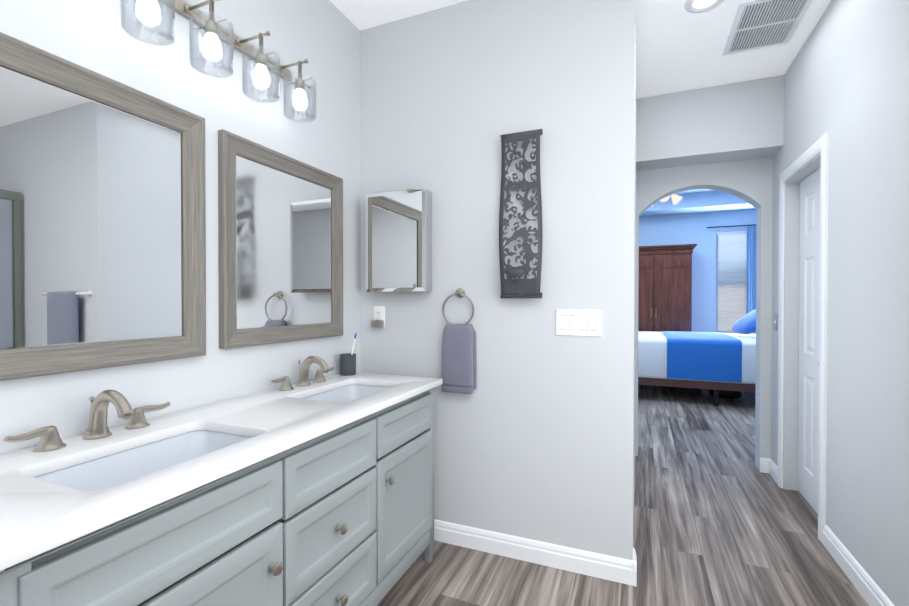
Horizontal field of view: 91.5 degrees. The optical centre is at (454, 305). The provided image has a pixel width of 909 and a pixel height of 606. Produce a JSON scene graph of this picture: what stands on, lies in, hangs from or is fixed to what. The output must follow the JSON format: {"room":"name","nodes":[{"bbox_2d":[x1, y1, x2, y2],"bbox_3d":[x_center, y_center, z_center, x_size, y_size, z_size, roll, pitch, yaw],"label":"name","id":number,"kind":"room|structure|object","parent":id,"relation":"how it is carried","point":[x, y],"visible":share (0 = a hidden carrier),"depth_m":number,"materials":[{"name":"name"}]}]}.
{"room":"bathroom","nodes":[
{"label":"bathroom","id":0,"kind":"room"},
{"bbox_2d":[0,0,360,453],"bbox_3d":[-1.337,-0.144,0.767,0.120,2.815,4.120,0,1,23],"label":"wall","id":1,"kind":"structure","parent":0,"point":[322,37],"depth_m":1.67,"materials":[{"name":"grey paint"}]},
{"bbox_2d":[0,32,205,380],"bbox_3d":[-1.100,-0.242,1.141,0.034,0.853,0.995,0,1,23],"label":"mirror","id":2,"kind":"object","parent":1,"relation":"attached to","point":[102,226],"visible":0.98,"depth_m":1.28,"materials":[{"name":"brown wood"}]},
{"bbox_2d":[120,0,315,122],"bbox_3d":[-0.813,-0.926,1.608,0.204,0.250,0.782,0,1,23],"label":"vanity light fixture","id":3,"kind":"object","parent":1,"relation":"attached to","point":[211,27],"visible":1,"depth_m":1.55,"materials":[{"name":"clear glass"}]},
{"bbox_2d":[218,129,342,348],"bbox_3d":[-0.740,-0.251,2.007,0.034,0.826,0.730,0,1,23],"label":"mirror","id":4,"kind":"object","parent":1,"relation":"attached to","point":[280,245],"visible":1,"depth_m":1.92,"materials":[{"name":"brown wood"}]},
{"bbox_2d":[360,0,634,559],"bbox_3d":[0.155,-0.158,2.312,1.450,2.815,0.120,0,1,23],"label":"wall","id":5,"kind":"structure","parent":0,"point":[533,435],"depth_m":2.18,"materials":[{"name":"grey paint"}]},
{"bbox_2d":[371,306,384,326],"bbox_3d":[-0.429,0.064,2.472,0.072,0.117,0.042,0,1,23],"label":"outlet","id":6,"kind":"object","parent":5,"relation":"attached to","point":[379,317],"visible":1,"depth_m":2.47,"materials":[{"name":"white plastic"}]},
{"bbox_2d":[365,188,431,291],"bbox_3d":[-0.302,-0.340,2.391,0.367,0.534,0.089,0,1,23],"label":"medicine cabinet","id":7,"kind":"object","parent":5,"relation":"attached to","point":[398,235],"visible":1,"depth_m":2.34,"materials":[{"name":"silver metal"}]},
{"bbox_2d":[441,288,476,393],"bbox_3d":[0.022,0.179,2.274,0.186,0.535,0.065,0,1,23],"label":"towel ring","id":8,"kind":"object","parent":5,"relation":"attached to","point":[459,364],"visible":1,"depth_m":2.25,"materials":[{"name":"fabric"}]},
{"bbox_2d":[499,129,542,297],"bbox_3d":[0.305,-0.431,2.097,0.217,0.796,0.164,0,1,23],"label":"wall hanging","id":9,"kind":"object","parent":5,"relation":"attached to","point":[511,287],"visible":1,"depth_m":2.12,"materials":[{"name":"grey metal"}]},
{"bbox_2d":[434,519,636,586],"bbox_3d":[0.136,1.198,2.257,1.466,0.105,0.060,0,1,23],"label":"baseboard","id":10,"kind":"structure","parent":5,"relation":"attached to","point":[620,570],"depth_m":2.14,"materials":[{"name":"white wood"}]},
{"bbox_2d":[556,309,602,336],"bbox_3d":[0.583,0.081,2.067,0.208,0.124,0.014,0,1,23],"label":"switch plate","id":11,"kind":"object","parent":5,"relation":"attached to","point":[579,322],"visible":1,"depth_m":2.06,"materials":[{"name":"white plastic"}]},
{"bbox_2d":[330,0,830,97],"bbox_3d":[1.180,-1.589,0.401,5.040,0.080,5.640,0,1,23],"label":"ceiling","id":12,"kind":"structure","parent":0,"point":[679,47],"depth_m":2.63,"materials":[{"name":"white paint"}]},
{"bbox_2d":[684,0,723,12],"bbox_3d":[1.287,-1.561,2.274,0.188,0.008,0.188,0,1,23],"label":"recessed light","id":13,"kind":"object","parent":12,"relation":"in","point":[695,6],"visible":1,"depth_m":2.30,"materials":[{"name":"white"}]},
{"bbox_2d":[722,0,812,55],"bbox_3d":[1.735,-1.562,2.467,0.340,0.010,0.520,0,1,23],"label":"ceiling vent","id":14,"kind":"object","parent":12,"relation":"in","point":[759,24],"visible":1,"depth_m":2.46,"materials":[{"name":"white metal"}]},
{"bbox_2d":[377,385,868,605],"bbox_3d":[1.843,1.275,2.804,5.640,0.060,10.540,0,1,23],"label":"floor","id":15,"kind":"structure","parent":0,"point":[720,519],"depth_m":2.28,"materials":[{"name":"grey wood"}]},
{"bbox_2d":[0,380,442,605],"bbox_3d":[-0.630,0.826,1.526,0.561,0.862,1.627,0,1,23],"label":"bathroom vanity","id":16,"kind":"object","parent":15,"relation":"on","point":[317,494],"depth_m":1.22,"materials":[{"name":"grey paint"}]},
{"bbox_2d":[0,372,442,559],"bbox_3d":[-0.645,0.381,1.521,0.576,0.028,1.667,0,1,23],"label":"countertop","id":17,"kind":"structure","parent":16,"relation":"on","point":[37,507],"depth_m":1.13,"materials":[{"name":"white stone"}]},
{"bbox_2d":[4,390,170,451],"bbox_3d":[-0.953,0.301,1.223,0.176,0.136,0.405,0,1,23],"label":"faucet","id":18,"kind":"object","parent":17,"relation":"on","point":[97,428],"visible":1,"depth_m":1.21,"materials":[{"name":"silver metal"}]},
{"bbox_2d":[40,424,251,483],"bbox_3d":[-0.765,0.469,1.146,0.312,0.167,0.472,0,1,23],"label":"sink","id":19,"kind":"object","parent":17,"relation":"in","point":[107,467],"depth_m":1.25,"materials":[{"name":"white ceramic"}]},
{"bbox_2d":[271,356,333,390],"bbox_3d":[-0.634,0.294,1.989,0.176,0.136,0.405,0,1,23],"label":"faucet","id":20,"kind":"object","parent":17,"relation":"on","point":[303,378],"visible":1,"depth_m":1.98,"materials":[{"name":"silver metal"}]},
{"bbox_2d":[308,380,387,399],"bbox_3d":[-0.456,0.463,1.916,0.312,0.167,0.472,0,1,23],"label":"sink","id":21,"kind":"object","parent":17,"relation":"in","point":[342,391],"depth_m":2.13,"materials":[{"name":"white ceramic"}]},
{"bbox_2d":[340,333,356,375],"bbox_3d":[-0.554,0.252,2.302,0.082,0.215,0.082,0,1,23],"label":"toothbrush cup","id":22,"kind":"object","parent":17,"relation":"on","point":[347,364],"visible":1,"depth_m":2.27,"materials":[{"name":"grey"}]},
{"bbox_2d":[638,244,696,331],"bbox_3d":[3.308,0.125,7.375,1.220,2.160,0.665,0,1,23],"label":"armoire","id":23,"kind":"object","parent":15,"relation":"on","point":[665,290],"visible":0.44,"depth_m":7.04,"materials":[{"name":"brown wood"}]},
{"bbox_2d":[638,309,755,405],"bbox_3d":[3.487,0.592,6.014,2.170,1.250,1.548,0,1,23],"label":"bed","id":24,"kind":"object","parent":15,"relation":"on","point":[719,364],"visible":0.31,"depth_m":5.46,"materials":[{"name":"wood"},{"name":"fabric"}]},
{"bbox_2d":[633,13,635,542],"bbox_3d":[1.111,-0.163,2.879,0.120,2.815,1.660,0,1,23],"label":"wall","id":25,"kind":"structure","parent":0,"point":[634,288],"depth_m":2.56,"materials":[{"name":"grey paint"}]},
{"bbox_2d":[640,189,754,216],"bbox_3d":[2.471,-1.680,5.723,4.300,0.300,4.380,0,1,23],"label":"ceiling","id":26,"kind":"structure","parent":0,"point":[699,201],"depth_m":6.98,"materials":[{"name":"blue paint"}]},
{"bbox_2d":[652,194,682,208],"bbox_3d":[2.599,-1.466,5.505,1.256,0.565,1.207,0,1,23],"label":"ceiling fan","id":27,"kind":"object","parent":26,"relation":"hanging from","point":[676,199],"visible":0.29,"depth_m":5.43,"materials":[{"name":"white metal"}]},
{"bbox_2d":[639,209,756,331],"bbox_3d":[3.334,-0.323,7.813,4.540,3.050,0.120,0,1,23],"label":"wall","id":28,"kind":"structure","parent":0,"point":[678,229],"depth_m":7.42,"materials":[{"name":"blue paint"}]},
{"bbox_2d":[707,224,756,333],"bbox_3d":[4.619,-0.063,7.221,0.910,2.459,0.192,0,1,23],"label":"window","id":29,"kind":"structure","parent":28,"relation":"in","point":[750,271],"depth_m":7.24,"materials":[{"name":"white fabric"}]},
{"bbox_2d":[635,157,772,470],"bbox_3d":[1.604,-0.137,3.649,4.300,2.750,0.140,0,1,23],"label":"wall","id":30,"kind":"structure","parent":0,"point":[749,181],"depth_m":3.34,"materials":[{"name":"grey paint"}]},
{"bbox_2d":[636,75,783,170],"bbox_3d":[1.864,-1.374,3.314,0.930,0.560,0.260,0,1,23],"label":"wall","id":31,"kind":"structure","parent":0,"point":[741,120],"depth_m":3.19,"materials":[{"name":"grey paint"}]},
{"bbox_2d":[771,0,892,595],"bbox_3d":[2.080,-0.159,2.477,0.120,2.815,1.660,0,1,23],"label":"wall","id":32,"kind":"structure","parent":0,"point":[857,88],"depth_m":2.07,"materials":[{"name":"grey paint"}]},
{"bbox_2d":[774,314,777,330],"bbox_3d":[2.295,0.122,3.164,0.014,0.116,0.072,0,1,23],"label":"hall light switch","id":33,"kind":"object","parent":32,"relation":"attached to","point":[776,322],"visible":1,"depth_m":3.15,"materials":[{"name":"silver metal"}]},
{"bbox_2d":[777,132,828,542],"bbox_3d":[2.092,0.171,2.688,0.018,2.150,0.815,0,1,23],"label":"door frame","id":34,"kind":"structure","parent":32,"relation":"attached to","point":[816,148],"depth_m":2.35,"materials":[{"name":"white wood"}]},
{"bbox_2d":[798,168,819,513],"bbox_3d":[2.165,0.214,2.658,0.090,2.057,0.647,0,1,23],"label":"closet door","id":35,"kind":"structure","parent":32,"relation":"in","point":[809,295],"depth_m":2.78,"materials":[{"name":"white wood"}]},
{"bbox_2d":[822,525,894,605],"bbox_3d":[1.786,1.200,1.958,0.016,0.105,0.775,0,1,23],"label":"baseboard","id":36,"kind":"structure","parent":32,"relation":"attached to","point":[866,586],"depth_m":1.98,"materials":[{"name":"white wood"}]},
{"bbox_2d":[887,0,908,605],"bbox_3d":[2.791,-0.148,1.190,2.420,2.815,0.170,0,1,23],"label":"wall","id":37,"kind":"structure","parent":0,"point":[898,537],"depth_m":1.67,"materials":[{"name":"grey paint"}]},
{"label":"outside","id":38,"kind":"structure","parent":0,"visible":0},
{"bbox_2d":[718,234,745,328],"bbox_3d":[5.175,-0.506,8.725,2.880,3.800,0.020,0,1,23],"label":"window blind","id":39,"kind":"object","parent":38,"point":[732,277],"depth_m":8.62,"materials":[{"name":"white plastic"}]}
]}

